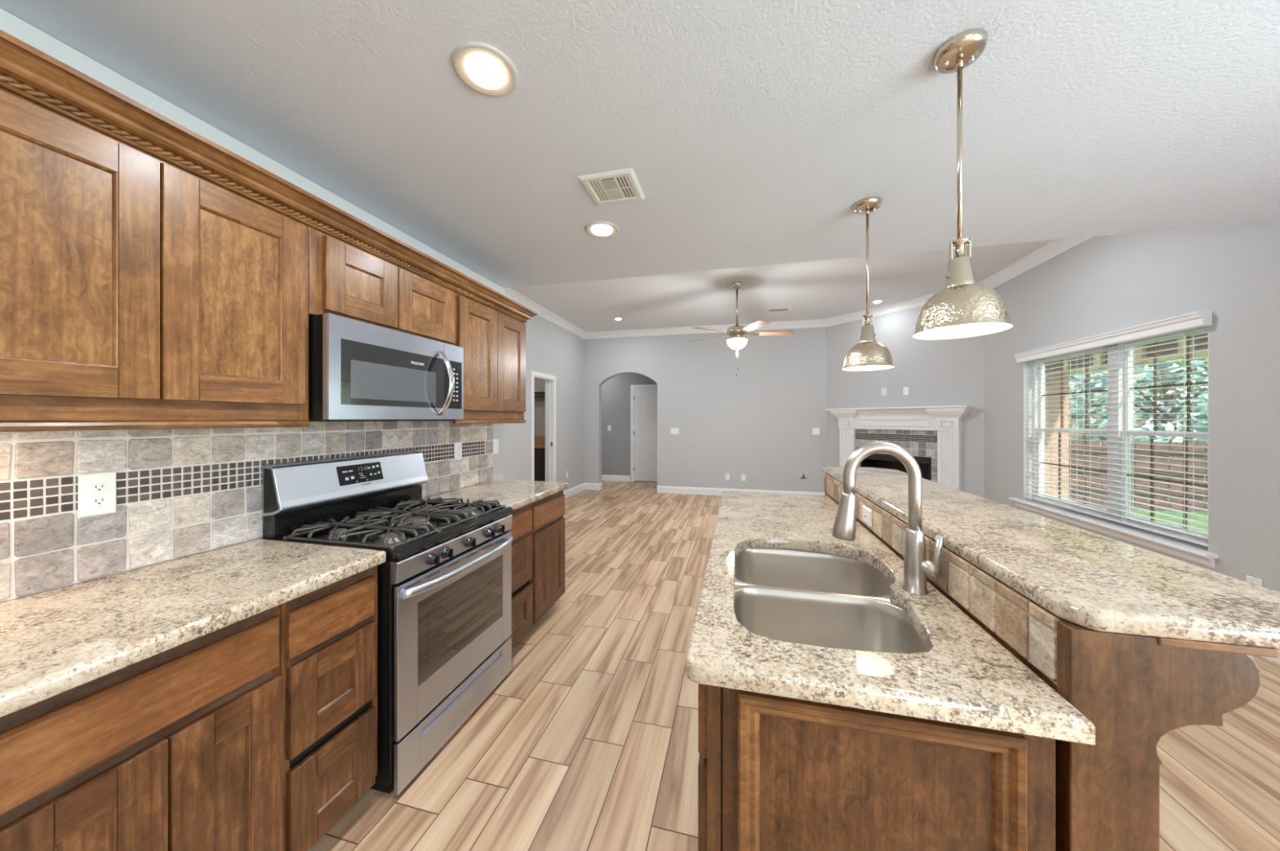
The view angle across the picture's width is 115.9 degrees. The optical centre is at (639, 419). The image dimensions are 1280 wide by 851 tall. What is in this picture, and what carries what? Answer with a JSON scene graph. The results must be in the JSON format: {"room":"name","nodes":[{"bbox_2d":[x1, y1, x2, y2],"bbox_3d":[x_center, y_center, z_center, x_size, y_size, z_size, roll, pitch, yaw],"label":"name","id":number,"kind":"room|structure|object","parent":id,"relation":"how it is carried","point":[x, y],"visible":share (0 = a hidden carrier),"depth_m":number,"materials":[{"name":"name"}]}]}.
{"room":"kitchen","nodes":[
{"label":"kitchen","id":0,"kind":"room"},
{"bbox_2d":[0,423,503,603],"bbox_3d":[-2.412,0.162,0.599,1.239,2.455,5.809,0,0,14],"label":"wall","id":1,"kind":"structure","parent":0,"point":[498,428],"depth_m":3.19,"materials":[{"name":"paint"}]},
{"bbox_2d":[0,87,310,431],"bbox_3d":[-1.473,-0.359,1.136,0.324,0.774,0.811,0,0,14],"label":"upper cabinet","id":2,"kind":"object","parent":1,"relation":"attached to","point":[139,291],"visible":0.86,"depth_m":1.05,"materials":[{"name":"brown wood"}]},
{"bbox_2d":[0,421,493,602],"bbox_3d":[-1.536,0.236,1.542,0.010,0.478,3.253,0,0,14],"label":"backsplash","id":3,"kind":"structure","parent":1,"relation":"attached to","point":[180,493],"depth_m":1.32,"materials":[{"name":"tile"}]},
{"bbox_2d":[77,471,116,518],"bbox_3d":[-1.613,0.223,1.193,0.007,0.128,0.074,0,0,14],"label":"wall outlet","id":4,"kind":"object","parent":3,"relation":"attached to","point":[96,491],"visible":1,"depth_m":1.19,"materials":[{"name":"white plastic"}]},
{"bbox_2d":[90,481,106,493],"bbox_3d":[-1.611,0.203,1.192,0.004,0.029,0.033,0,0,14],"label":"receptacle","id":5,"kind":"object","parent":4,"relation":"attached to","point":[95,486],"depth_m":1.19,"materials":[{"name":"white plastic"}]},
{"bbox_2d":[90,495,106,506],"bbox_3d":[-1.611,0.243,1.192,0.004,0.029,0.033,0,0,14],"label":"receptacle","id":6,"kind":"object","parent":4,"relation":"attached to","point":[95,500],"depth_m":1.19,"materials":[{"name":"white plastic"}]},
{"bbox_2d":[453,442,462,460],"bbox_3d":[-1.236,0.217,2.723,0.007,0.117,0.072,0,0,14],"label":"wall outlet","id":7,"kind":"object","parent":3,"relation":"attached to","point":[458,446],"visible":1,"depth_m":2.72,"materials":[{"name":"white plastic"}]},
{"bbox_2d":[0,8,504,295],"bbox_3d":[-1.805,-0.988,0.450,0.012,0.153,5.809,0,0,14],"label":"trim","id":8,"kind":"structure","parent":1,"relation":"attached to","point":[10,24],"depth_m":1.39,"materials":[{"name":"white wood"}]},
{"bbox_2d":[308,226,455,345],"bbox_3d":[-1.281,-0.571,1.914,0.324,0.350,0.787,0,0,14],"label":"upper cabinet","id":9,"kind":"object","parent":1,"relation":"attached to","point":[345,280],"visible":0.67,"depth_m":1.74,"materials":[{"name":"brown wood"}]},
{"bbox_2d":[308,313,463,422],"bbox_3d":[-1.212,-0.192,1.878,0.475,0.401,0.746,0,0,14],"label":"microwave","id":10,"kind":"object","parent":9,"relation":"attached to","point":[358,371],"visible":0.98,"depth_m":1.68,"materials":[{"name":"silver metal"}]},
{"bbox_2d":[453,291,525,424],"bbox_3d":[-1.094,-0.359,2.672,0.324,0.774,0.770,0,0,14],"label":"upper cabinet","id":11,"kind":"object","parent":1,"relation":"attached to","point":[493,342],"visible":0.61,"depth_m":2.56,"materials":[{"name":"brown wood"}]},
{"bbox_2d":[493,439,498,454],"bbox_3d":[-1.137,0.215,3.161,0.008,0.117,0.072,0,0,14],"label":"light switch","id":12,"kind":"object","parent":1,"relation":"attached to","point":[495,442],"visible":1,"depth_m":3.15,"materials":[{"name":"white plastic"}]},
{"bbox_3d":[-1.667,-0.359,0.351,0.324,0.774,0.803,0,0,14],"label":"upper cabinet","id":13,"kind":"object","parent":1,"relation":"attached to","visible":0},
{"bbox_2d":[0,29,538,323],"bbox_3d":[-1.349,-0.765,1.528,0.383,0.084,3.241,0,0,14],"label":"crown molding","id":14,"kind":"structure","parent":13,"relation":"attached to","point":[27,72],"depth_m":1.16,"materials":[{"name":"brown wood"}]},
{"bbox_2d":[533,378,545,435],"bbox_3d":[-2.160,0.039,7.958,1.795,2.700,0.100,0,0,14],"label":"wall","id":15,"kind":"structure","parent":0,"point":[539,385],"depth_m":7.86,"materials":[{"name":"paint"}]},
{"bbox_2d":[533,391,545,397],"bbox_3d":[-2.158,-0.466,7.750,1.680,0.101,0.297,0,0,14],"label":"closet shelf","id":16,"kind":"object","parent":15,"relation":"attached to","point":[535,393],"visible":0.02,"depth_m":7.55,"materials":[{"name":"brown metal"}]},
{"bbox_2d":[503,315,584,491],"bbox_3d":[-1.709,-0.156,5.746,0.140,3.090,4.521,0,0,14],"label":"wall","id":17,"kind":"structure","parent":0,"point":[551,349],"depth_m":6.83,"materials":[{"name":"paint"}]},
{"bbox_2d":[531,370,555,481],"bbox_3d":[-1.567,0.337,6.288,0.156,2.105,0.800,0,0,14],"label":"trim","id":18,"kind":"structure","parent":17,"relation":"attached to","point":[550,385],"depth_m":6.59,"materials":[{"name":"white wood"}]},
{"bbox_2d":[563,482,602,498],"bbox_3d":[-1.081,1.323,7.330,0.321,0.132,1.445,0,0,14],"label":"baseboard","id":19,"kind":"structure","parent":17,"relation":"attached to","point":[595,486],"depth_m":7.78,"materials":[{"name":"white wood"}]},
{"bbox_2d":[601,373,657,482],"bbox_3d":[-0.065,0.039,8.925,4.000,2.700,0.100,0,0,14],"label":"wall","id":20,"kind":"structure","parent":0,"point":[616,391],"depth_m":8.98,"materials":[{"name":"paint"}]},
{"bbox_2d":[601,475,630,481],"bbox_3d":[-1.121,1.323,9.126,1.855,0.132,0.016,0,0,14],"label":"baseboard","id":21,"kind":"structure","parent":20,"relation":"attached to","point":[604,477],"depth_m":8.97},
{"bbox_2d":[631,384,657,481],"bbox_3d":[0.272,0.314,8.781,0.985,2.150,0.018,0,0,14],"label":"trim","id":22,"kind":"structure","parent":20,"relation":"attached to","point":[643,386],"depth_m":8.88,"materials":[{"name":"white wood"}]},
{"bbox_2d":[633,388,657,481],"bbox_3d":[0.257,0.342,8.753,0.843,2.045,0.080,0,0,14],"label":"door","id":23,"kind":"structure","parent":20,"relation":"in","point":[645,433],"depth_m":8.81,"materials":[{"name":"white wood"}]},
{"bbox_2d":[0,0,1279,288],"bbox_3d":[-0.029,-1.458,-0.096,6.390,0.785,6.000,0,0,14],"label":"ceiling","id":24,"kind":"structure","parent":0,"point":[751,133],"depth_m":1.40,"materials":[{"name":"paint"}]},
{"bbox_2d":[452,41,518,97],"bbox_3d":[-0.471,-1.054,1.223,0.188,0.024,0.188,0,0,14],"label":"recessed light","id":25,"kind":"object","parent":24,"relation":"in","point":[482,68],"visible":1,"depth_m":1.20,"materials":[{"name":"plastic"}]},
{"bbox_2d":[585,221,618,238],"bbox_3d":[-0.213,-1.054,2.246,0.188,0.024,0.188,0,0,14],"label":"recessed light","id":26,"kind":"object","parent":24,"relation":"in","point":[602,229],"visible":1,"depth_m":2.22,"materials":[{"name":"plastic"}]},
{"bbox_2d":[577,168,644,205],"bbox_3d":[-0.125,-1.060,1.841,0.248,0.012,0.236,0,0,14],"label":"ceiling vent","id":27,"kind":"object","parent":24,"relation":"in","point":[620,185],"visible":1,"depth_m":1.82,"materials":[{"name":"plastic"}]},
{"bbox_2d":[842,196,894,371],"bbox_3d":[1.124,-0.658,1.978,0.226,0.814,0.226,0,0,14],"label":"pendant light","id":28,"kind":"object","parent":24,"relation":"hanging from","point":[868,354],"visible":1,"depth_m":1.95,"materials":[{"name":"silver metal"}]},
{"bbox_2d":[912,28,1013,340],"bbox_3d":[0.921,-0.658,1.153,0.226,0.814,0.226,0,0,14],"label":"pendant light","id":29,"kind":"object","parent":24,"relation":"hanging from","point":[964,308],"visible":1,"depth_m":1.13,"materials":[{"name":"silver metal"}]},
{"bbox_2d":[584,327,826,492],"bbox_3d":[1.124,-0.156,7.453,4.825,3.090,0.150,0,0,14],"label":"wall","id":30,"kind":"structure","parent":0,"point":[757,423],"depth_m":7.26,"materials":[{"name":"paint"}]},
{"bbox_2d":[670,427,679,434],"bbox_3d":[0.648,0.221,7.487,0.165,0.117,0.008,0,0,14],"label":"light switch","id":31,"kind":"object","parent":30,"relation":"attached to","point":[673,430],"visible":1,"depth_m":7.49,"materials":[{"name":"white plastic"}]},
{"bbox_2d":[725,473,729,479],"bbox_3d":[1.585,1.044,7.257,0.072,0.117,0.007,0,0,14],"label":"wall outlet","id":32,"kind":"object","parent":30,"relation":"attached to","point":[727,475],"visible":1,"depth_m":7.25,"materials":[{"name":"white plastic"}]},
{"bbox_2d":[657,485,824,495],"bbox_3d":[1.824,1.323,7.109,3.133,0.132,0.181,0,0,14],"label":"baseboard","id":33,"kind":"structure","parent":30,"relation":"attached to","point":[660,489],"depth_m":7.32,"materials":[{"name":"white wood"}]},
{"bbox_2d":[741,474,745,480],"bbox_3d":[1.854,1.049,7.188,0.072,0.117,0.012,0,0,14],"label":"cable plate","id":34,"kind":"object","parent":30,"relation":"attached to","point":[743,476],"visible":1,"depth_m":7.19,"materials":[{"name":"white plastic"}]},
{"bbox_2d":[503,236,1093,339],"bbox_3d":[1.248,-1.642,5.012,5.955,0.118,4.530,0,0,14],"label":"trim","id":35,"kind":"structure","parent":30,"relation":"attached to","point":[1054,248],"depth_m":6.15,"materials":[{"name":"white wood"}]},
{"bbox_2d":[812,428,819,435],"bbox_3d":[3.033,0.211,6.899,0.118,0.117,0.008,0,0,14],"label":"light switch","id":36,"kind":"object","parent":30,"relation":"attached to","point":[815,431],"visible":1,"depth_m":6.90,"materials":[{"name":"white plastic"}]},
{"bbox_2d":[511,240,1053,332],"bbox_3d":[1.256,-1.776,5.113,6.390,0.150,4.730,0,0,14],"label":"ceiling","id":37,"kind":"structure","parent":0,"point":[829,288],"depth_m":5.34,"materials":[{"name":"paint"}]},
{"bbox_2d":[613,317,622,320],"bbox_3d":[-0.369,-1.689,6.775,0.150,0.024,0.150,0,0,14],"label":"recessed light","id":38,"kind":"object","parent":37,"relation":"in","point":[615,318],"visible":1,"depth_m":6.74,"materials":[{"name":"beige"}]},
{"bbox_2d":[692,281,793,376],"bbox_3d":[1.247,-1.117,5.023,1.288,1.166,1.291,0,0,14],"label":"ceiling fan","id":39,"kind":"object","parent":37,"relation":"hanging from","point":[737,340],"visible":1,"depth_m":4.92,"materials":[{"name":"silver metal"}]},
{"bbox_2d":[766,306,791,312],"bbox_3d":[2.148,-1.696,6.206,0.360,0.008,0.200,0,0,14],"label":"ceiling vent","id":40,"kind":"object","parent":37,"relation":"in","point":[777,309],"visible":1,"depth_m":6.18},
{"bbox_2d":[871,300,883,303],"bbox_3d":[3.425,-1.689,5.778,0.150,0.024,0.150,0,0,14],"label":"recessed light","id":41,"kind":"object","parent":37,"relation":"in","point":[876,301],"visible":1,"depth_m":5.75,"materials":[{"name":"beige"}]},
{"bbox_2d":[308,480,1279,850],"bbox_3d":[-0.100,1.449,3.166,8.290,0.120,12.300,0,0,14],"label":"floor","id":42,"kind":"structure","parent":0,"point":[588,742],"depth_m":1.70,"materials":[{"name":"brown wood"}]},
{"bbox_2d":[0,604,283,850],"bbox_3d":[-1.366,0.953,0.975,0.609,0.872,0.496,0,0,14],"label":"base cabinet","id":43,"kind":"object","parent":42,"relation":"on","point":[180,748],"visible":0.82,"depth_m":0.90,"materials":[{"name":"brown wood"}]},
{"bbox_2d":[280,565,377,850],"bbox_3d":[-1.268,0.953,1.371,0.609,0.872,0.316,0,0,14],"label":"base cabinet","id":44,"kind":"object","parent":42,"relation":"on","point":[329,633],"visible":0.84,"depth_m":1.27,"materials":[{"name":"brown wood"}]},
{"bbox_2d":[262,450,513,795],"bbox_3d":[-1.074,0.787,1.892,0.713,1.205,0.776,0,0,14],"label":"gas range","id":45,"kind":"object","parent":42,"relation":"on","point":[445,578],"visible":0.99,"depth_m":1.70,"materials":[{"name":"silver metal"}]},
{"bbox_2d":[268,502,512,561],"bbox_3d":[-1.093,0.498,1.896,0.639,0.038,0.761,0,0,14],"label":"cooktop","id":46,"kind":"object","parent":45,"relation":"in","point":[442,534],"depth_m":1.69,"materials":[{"name":"black metal"}]},
{"bbox_2d":[507,503,533,646],"bbox_3d":[-1.004,0.953,2.444,0.609,0.872,0.321,0,0,14],"label":"base cabinet","id":47,"kind":"object","parent":42,"relation":"on","point":[522,519],"visible":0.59,"depth_m":2.40,"materials":[{"name":"brown wood"}]},
{"bbox_2d":[533,435,545,481],"bbox_3d":[-2.190,0.859,7.619,1.680,1.060,0.567,0,0,14],"label":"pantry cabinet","id":48,"kind":"object","parent":42,"relation":"on","point":[539,441],"visible":0.02,"depth_m":7.27,"materials":[{"name":"brown wood"}]},
{"bbox_2d":[533,435,545,448],"bbox_3d":[-2.190,0.426,7.619,1.680,0.195,0.567,0,0,14],"label":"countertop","id":49,"kind":"structure","parent":48,"relation":"on","point":[539,441],"depth_m":7.81,"materials":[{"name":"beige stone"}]},
{"bbox_2d":[530,490,564,625],"bbox_3d":[-0.907,0.953,2.835,0.609,0.872,0.480,0,0,14],"label":"base cabinet","id":50,"kind":"object","parent":42,"relation":"on","point":[548,531],"visible":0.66,"depth_m":2.72,"materials":[{"name":"brown wood"}]},
{"bbox_2d":[422,479,568,511],"bbox_3d":[-0.932,0.495,2.691,0.629,0.041,0.844,0,0,14],"label":"countertop","id":51,"kind":"structure","parent":50,"relation":"on","point":[514,494],"depth_m":2.63,"materials":[{"name":"stone"}]},
{"bbox_2d":[697,583,1055,850],"bbox_3d":[0.629,0.953,1.638,0.602,0.872,1.897,0,0,14],"label":"base cabinet","id":52,"kind":"object","parent":42,"relation":"on","point":[775,773],"visible":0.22,"depth_m":0.74,"materials":[{"name":"brown wood"}]},
{"bbox_2d":[685,491,1095,745],"bbox_3d":[0.631,0.495,1.643,0.649,0.041,1.928,0,0,14],"label":"countertop","id":53,"kind":"structure","parent":52,"relation":"on","point":[965,677],"depth_m":0.80,"materials":[{"name":"stone"}]},
{"bbox_2d":[733,547,927,653],"bbox_3d":[0.534,0.631,1.206,0.507,0.227,0.819,0,0,14],"label":"sink","id":54,"kind":"object","parent":53,"relation":"in","point":[800,597],"visible":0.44,"depth_m":1.21,"materials":[{"name":"metal"}]},
{"bbox_2d":[831,441,943,595],"bbox_3d":[0.692,0.269,1.135,0.269,0.411,0.076,0,0,22],"label":"kitchen faucet","id":55,"kind":"object","parent":53,"relation":"on","point":[916,565],"visible":1,"depth_m":1.11,"materials":[{"name":"silver metal"}]},
{"bbox_2d":[825,405,973,490],"bbox_3d":[3.857,0.609,6.006,0.625,1.560,1.935,0,0,-31],"label":"fireplace","id":56,"kind":"object","parent":42,"relation":"on","point":[932,435],"visible":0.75,"depth_m":5.67,"materials":[{"name":"wood"}]},
{"bbox_2d":[860,453,931,480],"bbox_3d":[3.758,0.942,5.931,0.012,0.835,1.000,0,0,-31],"label":"firebox","id":57,"kind":"object","parent":56,"relation":"attached to","point":[921,459],"depth_m":5.87,"materials":[{"name":"black metal"}]},
{"bbox_2d":[825,405,973,410],"bbox_3d":[3.673,-0.156,5.895,0.195,0.030,1.935,0,0,-31],"label":"mantel shelf","id":58,"kind":"object","parent":56,"relation":"attached to","point":[953,407],"depth_m":5.50,"materials":[{"name":"white wood"}]},
{"bbox_2d":[823,473,1279,850],"bbox_3d":[1.097,0.871,1.629,0.260,1.036,2.031,0,0,14],"label":"raised bar base","id":59,"kind":"object","parent":42,"relation":"on","point":[1134,690],"visible":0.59,"depth_m":0.67,"materials":[{"name":"brown wood"}]},
{"bbox_2d":[862,505,871,527],"bbox_3d":[0.984,0.421,1.745,0.012,0.072,0.117,0,0,14],"label":"wall outlet","id":60,"kind":"object","parent":59,"relation":"attached to","point":[866,513],"visible":1,"depth_m":1.73,"materials":[{"name":"white plastic"}]},
{"bbox_2d":[821,466,1279,648],"bbox_3d":[1.198,0.337,1.657,0.432,0.033,2.139,0,0,14],"label":"bar","id":61,"kind":"object","parent":59,"relation":"on","point":[1086,579],"visible":0.91,"depth_m":0.83,"materials":[{"name":"stone"}]},
{"bbox_3d":[-1.525,0.953,0.330,0.609,0.872,0.830,0,0,14],"label":"base cabinet","id":62,"kind":"object","parent":42,"relation":"on","visible":0},
{"bbox_2d":[0,538,386,717],"bbox_3d":[-1.417,0.495,0.725,0.629,0.041,1.650,0,0,14],"label":"countertop","id":63,"kind":"structure","parent":62,"relation":"on","point":[54,642],"depth_m":1.01,"materials":[{"name":"stone"}]},
{"bbox_2d":[826,306,984,497],"bbox_3d":[3.824,-0.156,5.980,0.150,3.090,2.355,0,0,-31],"label":"wall","id":64,"kind":"structure","parent":0,"point":[935,372],"depth_m":5.71,"materials":[{"name":"paint"}]},
{"bbox_2d":[881,387,886,395],"bbox_3d":[3.687,-0.414,6.052,0.007,0.117,0.072,0,0,-31],"label":"wall outlet","id":65,"kind":"object","parent":64,"relation":"attached to","point":[883,390],"visible":1,"depth_m":6.04,"materials":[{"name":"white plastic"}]},
{"bbox_2d":[903,386,908,395],"bbox_3d":[3.843,-0.408,5.790,0.012,0.117,0.072,0,0,-31],"label":"cable plate","id":66,"kind":"object","parent":64,"relation":"attached to","point":[905,388],"visible":1,"depth_m":5.78,"materials":[{"name":"white plastic"}]},
{"bbox_2d":[984,220,1279,592],"bbox_3d":[3.355,-0.156,0.785,0.160,3.090,8.930,0,0,14],"label":"wall","id":67,"kind":"structure","parent":0,"point":[1100,285],"depth_m":2.62,"materials":[{"name":"paint"}]},
{"bbox_2d":[1008,497,1217,568],"bbox_3d":[3.944,0.917,3.516,0.125,0.093,1.945,0,0,14],"label":"trim","id":68,"kind":"structure","parent":67,"relation":"attached to","point":[1197,556],"depth_m":3.14,"materials":[{"name":"white wood"}]},
{"bbox_2d":[1023,326,1208,551],"bbox_3d":[4.015,0.099,3.459,0.159,1.540,1.760,0,0,14],"label":"window","id":69,"kind":"structure","parent":67,"relation":"in","point":[1113,422],"depth_m":3.31,"materials":[{"name":"clear glass"}]},
{"bbox_2d":[1013,311,1212,546],"bbox_3d":[3.935,0.067,3.487,0.128,1.548,1.815,0,0,14],"label":"window blind","id":70,"kind":"object","parent":69,"relation":"attached to","point":[1199,319],"visible":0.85,"depth_m":3.19,"materials":[{"name":"white plastic"}]},
{"bbox_2d":[1246,575,1262,586],"bbox_3d":[3.665,1.004,2.392,0.007,0.117,0.072,0,0,14],"label":"wall outlet","id":71,"kind":"object","parent":67,"relation":"attached to","point":[1253,580],"visible":0.25,"depth_m":2.39,"materials":[{"name":"white plastic"}]},
{"bbox_2d":[1262,648,1279,664],"bbox_3d":[3.614,1.323,2.547,0.181,0.132,5.476,0,0,14],"label":"baseboard","id":72,"kind":"structure","parent":67,"relation":"attached to","point":[1277,660],"depth_m":2.28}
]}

